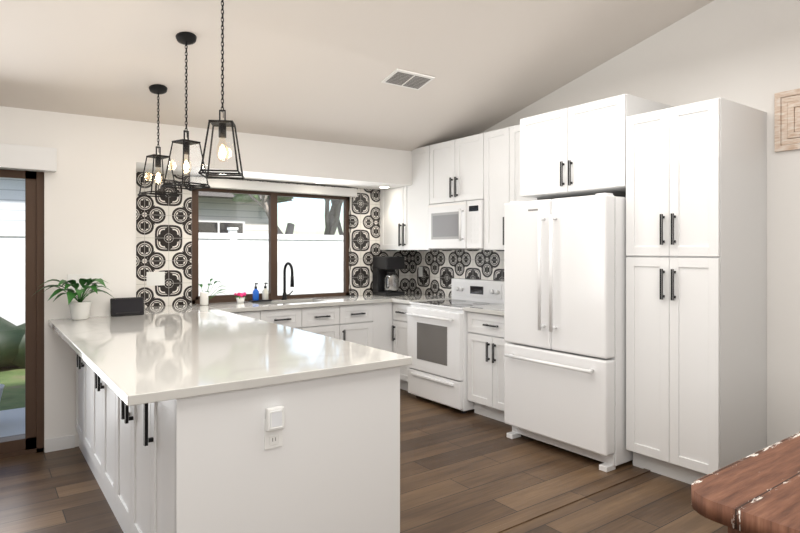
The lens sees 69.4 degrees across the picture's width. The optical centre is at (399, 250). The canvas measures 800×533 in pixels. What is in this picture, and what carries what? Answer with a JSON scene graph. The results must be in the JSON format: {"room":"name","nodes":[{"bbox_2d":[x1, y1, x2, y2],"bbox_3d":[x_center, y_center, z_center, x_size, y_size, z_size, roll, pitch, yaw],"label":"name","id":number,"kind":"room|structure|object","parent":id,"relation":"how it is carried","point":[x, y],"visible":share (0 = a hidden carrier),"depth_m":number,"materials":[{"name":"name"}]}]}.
{"room":"kitchen","nodes":[
{"label":"kitchen","id":0,"kind":"room"},
{"bbox_2d":[0,408,24,436],"bbox_3d":[-4.135,1.566,4.104,4.100,0.100,1.780,0,0,-36],"label":"patio","id":1,"kind":"structure","parent":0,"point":[18,413],"depth_m":5.09,"materials":[{"name":"grey concrete"}]},
{"bbox_2d":[0,384,4,398],"bbox_3d":[-3.610,1.305,4.910,0.420,0.420,0.420,0,0,-36],"label":"planter","id":2,"kind":"object","parent":1,"relation":"on","point":[1,387],"depth_m":4.97,"materials":[{"name":"grey"}]},
{"bbox_2d":[0,106,411,451],"bbox_3d":[-2.606,-0.734,4.046,7.500,4.300,0.120,0,0,-36],"label":"wall","id":3,"kind":"structure","parent":0,"point":[90,205],"depth_m":4.28,"materials":[{"name":"white paint"}]},
{"bbox_2d":[0,169,43,458],"bbox_3d":[-3.258,0.401,3.562,1.815,2.030,0.070,0,0,-36],"label":"sliding door","id":4,"kind":"structure","parent":3,"relation":"in","point":[31,441],"depth_m":4.03,"materials":[{"name":"brown wood"}]},
{"bbox_2d":[0,143,56,172],"bbox_3d":[-3.207,-0.629,3.463,1.980,0.160,0.109,0,0,-36],"label":"shade valance","id":5,"kind":"object","parent":3,"relation":"attached to","point":[26,158],"depth_m":3.91,"materials":[{"name":"white"}]},
{"bbox_2d":[45,435,74,452],"bbox_3d":[-2.413,1.371,4.105,0.180,0.090,0.011,0,0,-36],"label":"baseboard","id":6,"kind":"structure","parent":3,"relation":"attached to","point":[59,443],"depth_m":4.10,"materials":[{"name":"white wood"}]},
{"bbox_2d":[67,274,102,290],"bbox_3d":[-2.284,0.231,4.199,0.230,0.120,0.012,0,0,-36],"label":"switch plate","id":7,"kind":"object","parent":3,"relation":"attached to","point":[76,277],"visible":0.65,"depth_m":4.19,"materials":[{"name":"white plastic"}]},
{"bbox_2d":[136,164,401,189],"bbox_3d":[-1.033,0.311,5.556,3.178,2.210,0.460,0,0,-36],"label":"soffit","id":8,"kind":"structure","parent":3,"relation":"attached to","point":[261,177],"depth_m":5.49,"materials":[{"name":"white paint"}]},
{"bbox_2d":[314,181,389,187],"bbox_3d":[-0.863,-0.671,5.619,1.860,0.004,0.130,0,0,-36],"label":"recessed light","id":9,"kind":"object","parent":8,"relation":"attached to","point":[325,182],"visible":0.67,"depth_m":5.69,"materials":[{"name":"white plastic"}]},
{"bbox_2d":[136,172,408,306],"bbox_3d":[-1.204,0.311,5.790,3.178,2.210,0.120,0,0,-36],"label":"tiled wall","id":10,"kind":"structure","parent":0,"point":[163,234],"depth_m":5.16,"materials":[{"name":"multicoloured tile"}]},
{"bbox_2d":[147,272,164,285],"bbox_3d":[-2.127,0.246,5.035,0.150,0.120,0.008,0,0,-36],"label":"outlet","id":11,"kind":"object","parent":10,"relation":"attached to","point":[155,278],"visible":1,"depth_m":5.03,"materials":[{"name":"white plastic"}]},
{"bbox_2d":[192,187,348,303],"bbox_3d":[-1.237,-0.046,5.757,1.670,1.075,0.055,0,0,-36],"label":"kitchen window","id":12,"kind":"structure","parent":10,"relation":"in","point":[272,252],"depth_m":5.71,"materials":[{"name":"clear glass"}]},
{"bbox_2d":[190,176,356,196],"bbox_3d":[-1.176,-0.616,5.674,1.730,0.087,0.078,0,0,-36],"label":"shade valance","id":13,"kind":"object","parent":10,"relation":"attached to","point":[233,184],"visible":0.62,"depth_m":5.61,"materials":[{"name":"white fabric"}]},
{"bbox_2d":[0,0,713,150],"bbox_3d":[-0.343,-1.905,1.056,7.620,2.017,7.620,0,0,-36],"label":"ceiling","id":14,"kind":"structure","parent":0,"point":[317,70],"depth_m":3.93,"materials":[{"name":"white paint"}]},
{"bbox_2d":[138,84,178,197],"bbox_3d":[-1.664,-0.753,3.979,0.201,0.754,0.201,0,0,42],"label":"pendant lamp","id":15,"kind":"object","parent":14,"relation":"hanging from","point":[158,89],"visible":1,"depth_m":3.97,"materials":[{"name":"black metal"}]},
{"bbox_2d":[162,32,209,189],"bbox_3d":[-1.274,-0.830,3.447,0.201,0.909,0.201,0,0,34],"label":"pendant lamp","id":16,"kind":"object","parent":14,"relation":"hanging from","point":[186,38],"visible":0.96,"depth_m":3.44,"materials":[{"name":"black metal"}]},
{"bbox_2d":[198,0,244,178],"bbox_3d":[-0.902,-0.904,2.938,0.201,1.057,0.201,0,0,-8],"label":"pendant lamp","id":17,"kind":"object","parent":14,"relation":"hanging from","point":[222,125],"visible":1,"depth_m":2.93,"materials":[{"name":"black metal"}]},
{"bbox_2d":[381,69,434,89],"bbox_3d":[0.061,-1.296,4.387,0.360,0.058,0.206,0,0,-36],"label":"ceiling vent","id":18,"kind":"object","parent":14,"relation":"in","point":[407,79],"visible":1,"depth_m":4.37,"materials":[{"name":"white metal"}]},
{"bbox_2d":[0,389,727,532],"bbox_3d":[-0.527,1.463,1.206,7.500,0.106,8.080,0,0,-36],"label":"floor","id":19,"kind":"structure","parent":0,"point":[470,471],"depth_m":3.42,"materials":[{"name":"brown wood"}]},
{"bbox_2d":[76,353,79,447],"bbox_3d":[-1.810,0.969,4.279,0.986,0.894,0.438,0,0,-36],"label":"base cabinet","id":20,"kind":"object","parent":19,"relation":"on","point":[77,356],"depth_m":4.10,"materials":[{"name":"white wood"}]},
{"bbox_2d":[80,357,87,462],"bbox_3d":[-1.607,0.969,4.001,0.986,0.894,0.490,0,0,-36],"label":"base cabinet","id":21,"kind":"object","parent":19,"relation":"on","point":[83,366],"depth_m":3.85,"materials":[{"name":"white wood"}]},
{"bbox_2d":[88,366,95,478],"bbox_3d":[-1.388,0.969,3.702,0.986,0.894,0.491,0,0,-36],"label":"base cabinet","id":22,"kind":"object","parent":19,"relation":"on","point":[91,374],"depth_m":3.58,"materials":[{"name":"white wood"}]},
{"bbox_2d":[96,374,107,501],"bbox_3d":[-1.169,0.969,3.403,0.986,0.894,0.491,0,0,-36],"label":"base cabinet","id":23,"kind":"object","parent":19,"relation":"on","point":[101,387],"depth_m":3.27,"materials":[{"name":"white wood"}]},
{"bbox_2d":[108,386,123,531],"bbox_3d":[-0.950,0.969,3.103,0.986,0.894,0.491,0,0,-36],"label":"base cabinet","id":24,"kind":"object","parent":19,"relation":"on","point":[115,404],"depth_m":2.97,"materials":[{"name":"white wood"}]},
{"bbox_2d":[124,403,143,532],"bbox_3d":[-0.731,0.969,2.804,0.986,0.894,0.490,0,0,-36],"label":"base cabinet","id":25,"kind":"object","parent":19,"relation":"on","point":[134,414],"depth_m":2.62,"materials":[{"name":"white wood"}]},
{"bbox_2d":[230,311,259,319],"bbox_3d":[-1.540,0.969,5.118,0.434,0.894,0.560,0,0,-36],"label":"base cabinet","id":26,"kind":"object","parent":19,"relation":"on","point":[254,314],"visible":0.08,"depth_m":5.00,"materials":[{"name":"white wood"}]},
{"bbox_2d":[144,293,427,312],"bbox_3d":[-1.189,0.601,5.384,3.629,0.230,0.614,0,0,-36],"label":"countertop","id":27,"kind":"structure","parent":26,"relation":"on","point":[357,299],"depth_m":5.40,"materials":[{"name":"stone"}]},
{"bbox_2d":[198,279,227,304],"bbox_3d":[-1.689,0.370,5.211,0.248,0.231,0.228,0,0,-36],"label":"vase","id":28,"kind":"object","parent":27,"relation":"on","point":[204,299],"visible":1,"depth_m":5.12,"materials":[{"name":"white ceramic"}]},
{"bbox_2d":[234,292,245,302],"bbox_3d":[-1.474,0.434,5.345,0.134,0.103,0.117,0,0,-36],"label":"flowers","id":29,"kind":"object","parent":27,"relation":"on","point":[240,297],"visible":1,"depth_m":5.33,"materials":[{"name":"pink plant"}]},
{"bbox_2d":[249,283,271,301],"bbox_3d":[-1.332,0.397,5.523,0.200,0.177,0.090,0,0,-36],"label":"soap bottles","id":30,"kind":"object","parent":27,"relation":"on","point":[265,294],"visible":0.98,"depth_m":5.49,"materials":[{"name":"blue plastic"}]},
{"bbox_2d":[282,262,293,299],"bbox_3d":[-1.063,0.299,5.652,0.122,0.372,0.216,0,0,-36],"label":"faucet","id":31,"kind":"object","parent":27,"relation":"on","point":[285,294],"visible":1,"depth_m":5.68,"materials":[{"name":"black metal"}]},
{"bbox_2d":[373,256,404,295],"bbox_3d":[-0.130,0.276,6.291,0.249,0.419,0.285,0,0,-36],"label":"coffee maker","id":32,"kind":"object","parent":27,"relation":"on","point":[385,280],"visible":0.96,"depth_m":6.21,"materials":[{"name":"black plastic"}]},
{"bbox_2d":[144,366,399,532],"bbox_3d":[-0.527,0.969,2.526,0.986,0.894,0.441,0,0,-36],"label":"base cabinet","id":33,"kind":"object","parent":19,"relation":"on","point":[207,463],"depth_m":2.32,"materials":[{"name":"white wood"}]},
{"bbox_2d":[48,309,411,405],"bbox_3d":[-1.205,0.504,3.351,1.200,0.035,2.640,0,0,-36],"label":"countertop","id":34,"kind":"structure","parent":33,"relation":"on","point":[152,354],"depth_m":2.73,"materials":[{"name":"stone"}]},
{"bbox_2d":[33,278,114,319],"bbox_3d":[-2.229,0.339,3.989,0.523,0.292,0.302,0,0,-36],"label":"pothos plant","id":35,"kind":"object","parent":34,"relation":"on","point":[79,308],"visible":1,"depth_m":4.01,"materials":[{"name":"green plant"}]},
{"bbox_2d":[110,297,143,316],"bbox_3d":[-2.039,0.419,4.321,0.230,0.134,0.066,0,0,-36],"label":"smart display","id":36,"kind":"object","parent":34,"relation":"on","point":[129,306],"visible":0.98,"depth_m":4.30,"materials":[{"name":"black plastic"}]},
{"bbox_2d":[264,405,283,449],"bbox_3d":[-0.488,0.694,2.259,0.076,0.165,0.036,0,0,-36],"label":"outlet","id":37,"kind":"object","parent":33,"relation":"attached to","point":[273,427],"visible":1,"depth_m":2.25,"materials":[{"name":"white plastic"}]},
{"bbox_2d":[260,305,339,338],"bbox_3d":[-1.042,0.969,5.483,0.800,0.894,0.560,0,0,-36],"label":"base cabinet","id":38,"kind":"object","parent":19,"relation":"on","point":[324,320],"visible":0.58,"depth_m":5.34,"materials":[{"name":"white wood"}]},
{"bbox_2d":[339,303,372,346],"bbox_3d":[-0.566,0.969,5.831,0.380,0.894,0.560,0,0,-36],"label":"base cabinet","id":39,"kind":"object","parent":19,"relation":"on","point":[356,324],"visible":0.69,"depth_m":5.64,"materials":[{"name":"white wood"}]},
{"bbox_2d":[372,302,393,351],"bbox_3d":[-0.078,0.969,6.212,0.857,0.894,0.522,0,0,-36],"label":"base cabinet","id":40,"kind":"object","parent":19,"relation":"on","point":[383,319],"visible":0.1,"depth_m":5.82,"materials":[{"name":"white wood"}]},
{"bbox_2d":[392,302,410,390],"bbox_3d":[0.259,0.969,5.919,0.644,0.894,0.337,0,0,-36],"label":"base cabinet","id":41,"kind":"object","parent":19,"relation":"on","point":[399,332],"visible":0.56,"depth_m":5.79,"materials":[{"name":"white wood"}]},
{"bbox_2d":[392,294,450,303],"bbox_3d":[0.276,0.504,5.897,0.659,0.035,0.282,0,0,-36],"label":"countertop","id":42,"kind":"structure","parent":41,"relation":"on","point":[405,300],"depth_m":5.85,"materials":[{"name":"stone"}]},
{"bbox_2d":[405,278,503,412],"bbox_3d":[0.541,0.851,5.441,0.749,1.130,0.754,0,0,-36],"label":"range","id":43,"kind":"object","parent":19,"relation":"on","point":[437,332],"visible":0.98,"depth_m":5.26,"materials":[{"name":"white metal"}]},
{"bbox_2d":[467,312,509,421],"bbox_3d":[0.991,0.969,4.920,0.644,0.894,0.604,0,0,-36],"label":"base cabinet","id":44,"kind":"object","parent":19,"relation":"on","point":[486,342],"visible":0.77,"depth_m":4.82,"materials":[{"name":"white wood"}]},
{"bbox_2d":[464,304,503,315],"bbox_3d":[0.990,0.504,4.920,0.645,0.035,0.605,0,0,-36],"label":"countertop","id":45,"kind":"structure","parent":44,"relation":"on","point":[498,309],"depth_m":4.84,"materials":[{"name":"stone"}]},
{"bbox_2d":[504,193,632,471],"bbox_3d":[1.337,0.522,4.232,0.857,1.787,0.886,0,0,-36],"label":"fridge","id":46,"kind":"object","parent":19,"relation":"on","point":[565,322],"visible":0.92,"depth_m":3.90,"materials":[{"name":"white metal"}]},
{"bbox_2d":[626,97,766,484],"bbox_3d":[1.880,0.271,3.700,0.663,2.290,0.586,0,0,-36],"label":"pantry","id":47,"kind":"object","parent":19,"relation":"on","point":[696,291],"visible":0.98,"depth_m":3.48,"materials":[{"name":"white wood"}]},
{"bbox_2d":[691,432,799,532],"bbox_3d":[1.756,1.028,1.414,1.470,0.775,1.420,0,0,-36],"label":"table","id":48,"kind":"object","parent":19,"relation":"on","point":[757,492],"visible":1,"depth_m":1.53,"materials":[{"name":"brown wood"}]},
{"bbox_2d":[459,0,799,446],"bbox_3d":[2.512,-0.734,3.504,0.120,4.300,8.200,0,0,-36],"label":"wall","id":49,"kind":"structure","parent":0,"point":[745,52],"depth_m":3.71,"materials":[{"name":"white paint"}]},
{"bbox_2d":[380,146,458,249],"bbox_3d":[0.178,-0.524,6.186,0.429,1.040,0.869,0,0,-36],"label":"upper cabinet","id":50,"kind":"object","parent":49,"relation":"attached to","point":[403,217],"visible":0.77,"depth_m":5.99,"materials":[{"name":"white wood"}]},
{"bbox_2d":[409,250,503,296],"bbox_3d":[0.773,0.254,5.772,0.008,0.525,2.245,0,0,-36],"label":"tile backsplash","id":51,"kind":"structure","parent":49,"relation":"attached to","point":[442,269],"depth_m":6.13,"materials":[{"name":"multicoloured tile"}]},
{"bbox_2d":[419,267,422,276],"bbox_3d":[0.231,0.238,6.500,0.008,0.115,0.070,0,0,-36],"label":"outlet","id":52,"kind":"object","parent":51,"relation":"attached to","point":[420,271],"visible":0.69,"depth_m":6.47,"materials":[{"name":"white plastic"}]},
{"bbox_2d":[430,133,483,204],"bbox_3d":[0.660,-0.750,5.528,0.429,0.588,0.758,0,0,-36],"label":"upper cabinet","id":53,"kind":"object","parent":49,"relation":"attached to","point":[456,170],"visible":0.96,"depth_m":5.38,"materials":[{"name":"white wood"}]},
{"bbox_2d":[428,200,483,248],"bbox_3d":[0.652,-0.234,5.522,0.492,0.436,0.754,0,0,-36],"label":"microwave","id":54,"kind":"object","parent":53,"relation":"attached to","point":[456,225],"visible":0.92,"depth_m":5.36,"materials":[{"name":"white metal"}]},
{"bbox_2d":[484,124,544,249],"bbox_3d":[1.065,-0.524,4.975,0.429,1.040,0.608,0,0,-36],"label":"upper cabinet","id":55,"kind":"object","parent":49,"relation":"attached to","point":[501,167],"visible":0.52,"depth_m":4.97,"materials":[{"name":"white wood"}]},
{"bbox_2d":[520,94,672,198],"bbox_3d":[1.431,-0.722,4.302,0.644,0.605,0.907,0,0,-36],"label":"upper cabinet","id":56,"kind":"object","parent":49,"relation":"attached to","point":[576,151],"visible":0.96,"depth_m":4.08,"materials":[{"name":"white wood"}]},
{"bbox_2d":[774,88,799,151],"bbox_3d":[2.450,-0.796,3.462,0.026,0.365,0.365,0,0,-36],"label":"picture","id":57,"kind":"object","parent":49,"relation":"attached to","point":[786,120],"visible":1,"depth_m":3.55},
{"label":"outside","id":58,"kind":"structure","parent":0,"visible":0},
{"bbox_2d":[0,367,24,410],"bbox_3d":[-15.598,1.616,19.681,50.000,0.100,39.300,0,0,-36],"label":"grass","id":59,"kind":"structure","parent":58,"point":[13,387],"depth_m":6.56,"materials":[{"name":"green plant"}]},
{"bbox_2d":[0,317,24,368],"bbox_3d":[-5.874,1.258,7.111,6.648,0.807,0.877,0,0,-36],"label":"bushes","id":60,"kind":"object","parent":59,"relation":"on","point":[11,333],"depth_m":7.51,"materials":[{"name":"green plant"}]},
{"bbox_2d":[0,177,24,228],"bbox_3d":[-12.764,-1.034,11.408,13.600,5.200,7.000,0,0,-36],"label":"house","id":61,"kind":"structure","parent":59,"relation":"on","point":[16,224],"depth_m":11.43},
{"bbox_2d":[0,227,342,325],"bbox_3d":[-5.825,0.581,8.084,36.223,1.970,0.150,0,0,-36],"label":"fence","id":62,"kind":"object","parent":59,"relation":"on","point":[336,244],"depth_m":10.30,"materials":[{"name":"plastic"}]},
{"bbox_2d":[199,192,292,233],"bbox_3d":[-7.059,-0.934,18.681,4.000,5.000,8.000,0,0,-36],"label":"house","id":63,"kind":"structure","parent":59,"relation":"on","point":[229,208],"depth_m":16.00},
{"bbox_2d":[231,193,294,233],"bbox_3d":[-3.171,-0.566,12.584,2.790,4.334,3.515,0,0,-36],"label":"tree","id":64,"kind":"object","parent":59,"relation":"on","point":[250,199],"depth_m":12.52,"materials":[{"name":"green plant"}]},
{"bbox_2d":[324,199,342,234],"bbox_3d":[-1.469,-1.260,12.871,3.841,5.696,3.138,0,0,-36],"label":"tree","id":65,"kind":"object","parent":59,"relation":"on","point":[335,212],"depth_m":13.49,"materials":[{"name":"beige plant"}]},
{"bbox_2d":[331,199,342,234],"bbox_3d":[-1.832,-1.432,14.978,3.530,6.063,4.156,0,0,-36],"label":"tree","id":66,"kind":"object","parent":59,"relation":"on","point":[340,229],"depth_m":15.38,"materials":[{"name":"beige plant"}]}
]}

